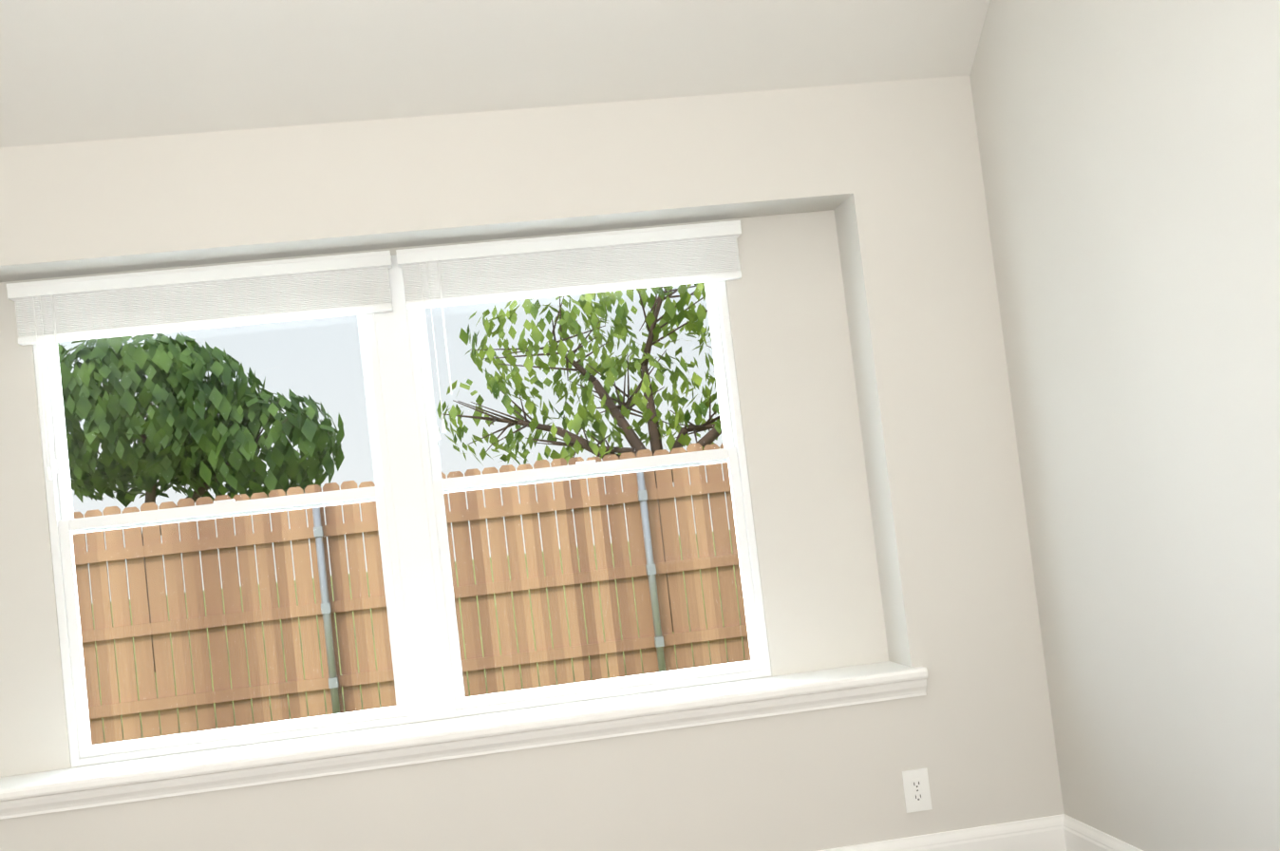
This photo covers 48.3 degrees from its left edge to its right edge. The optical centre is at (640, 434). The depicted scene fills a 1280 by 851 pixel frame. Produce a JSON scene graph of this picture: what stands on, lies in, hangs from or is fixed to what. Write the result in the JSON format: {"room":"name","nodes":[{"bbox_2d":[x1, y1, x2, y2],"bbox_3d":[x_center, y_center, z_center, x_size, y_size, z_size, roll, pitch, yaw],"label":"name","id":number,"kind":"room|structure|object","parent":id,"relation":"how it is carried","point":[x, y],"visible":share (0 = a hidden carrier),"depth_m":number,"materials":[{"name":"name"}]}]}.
{"room":"empty room","nodes":[
{"label":"empty room","id":0,"kind":"room"},
{"bbox_2d":[0,0,990,148],"bbox_3d":[-0.420,-1.661,1.059,3.979,1.007,7.280,-6,-3,-8],"label":"ceiling","id":1,"kind":"structure","parent":0,"point":[79,70],"depth_m":4.12,"materials":[{"name":"white paint"}]},
{"bbox_2d":[0,75,1064,850],"bbox_3d":[-0.660,0.287,4.377,3.979,2.443,0.384,-6,-3,-8],"label":"wall","id":2,"kind":"structure","parent":0,"point":[877,426],"depth_m":4.34,"materials":[{"name":"beige paint"}]},
{"bbox_2d":[0,254,927,819],"bbox_3d":[-0.664,0.192,4.331,2.899,1.534,0.378,-6,-3,-8],"label":"window unit","id":3,"kind":"structure","parent":2,"relation":"in","point":[409,488],"depth_m":4.38,"materials":[{"name":"white plastic"}]},
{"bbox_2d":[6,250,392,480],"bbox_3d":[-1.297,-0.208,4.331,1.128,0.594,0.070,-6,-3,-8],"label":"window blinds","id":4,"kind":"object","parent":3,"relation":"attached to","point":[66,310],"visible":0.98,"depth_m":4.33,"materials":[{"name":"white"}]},
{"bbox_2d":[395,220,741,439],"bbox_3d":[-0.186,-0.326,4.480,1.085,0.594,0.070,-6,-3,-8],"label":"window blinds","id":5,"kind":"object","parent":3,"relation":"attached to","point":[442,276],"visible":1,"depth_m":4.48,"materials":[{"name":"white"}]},
{"bbox_2d":[902,767,932,812],"bbox_3d":[0.838,1.076,4.315,0.079,0.124,0.007,-6,-3,-8],"label":"electrical outlet plate","id":6,"kind":"object","parent":2,"relation":"attached to","point":[916,789],"visible":1,"depth_m":4.31,"materials":[{"name":"plastic"}]},
{"bbox_2d":[817,814,1060,850],"bbox_3d":[-0.505,1.420,4.116,3.679,0.131,0.015,-6,-3,-8],"label":"baseboard","id":7,"kind":"structure","parent":2,"relation":"attached to","point":[1038,834],"depth_m":4.32,"materials":[{"name":"white wood"}]},
{"bbox_2d":[969,0,1279,850],"bbox_3d":[1.604,-0.649,1.246,0.150,3.450,7.280,-6,-3,-8],"label":"wall","id":8,"kind":"structure","parent":0,"point":[1129,150],"depth_m":3.59,"materials":[{"name":"beige paint"}]},
{"bbox_2d":[1056,813,1143,850],"bbox_3d":[1.517,1.110,2.658,0.015,0.131,3.403,-6,-3,-8],"label":"baseboard","id":9,"kind":"structure","parent":8,"relation":"attached to","point":[1063,832],"depth_m":4.21,"materials":[{"name":"white wood"}]},
{"label":"outside","id":10,"kind":"structure","parent":0,"visible":0},
{"bbox_2d":[92,529,745,743],"bbox_3d":[8.567,2.686,38.960,110.000,0.300,66.070,-6,-3,-8],"label":"lawn","id":11,"kind":"structure","parent":10,"point":[374,642],"depth_m":20.02,"materials":[{"name":"green plant"}]},
{"bbox_2d":[57,332,344,672],"bbox_3d":[-6.233,0.820,19.076,4.662,4.594,3.032,-6,-3,-8],"label":"tree","id":12,"kind":"object","parent":11,"relation":"on","point":[213,393],"depth_m":18.38,"materials":[{"name":"green plant"}]},
{"bbox_2d":[72,442,751,745],"bbox_3d":[12.246,-0.234,13.349,59.067,1.882,0.128,-6,-3,-8],"label":"fence","id":13,"kind":"object","parent":11,"relation":"on","point":[297,700],"depth_m":11.46,"materials":[{"name":"brown wood"}]},
{"bbox_2d":[436,282,722,631],"bbox_3d":[0.077,-0.094,16.266,4.799,4.681,2.335,-6,-3,-8],"label":"tree","id":14,"kind":"object","parent":11,"relation":"on","point":[698,329],"depth_m":16.05,"materials":[{"name":"green plant"}]}
]}

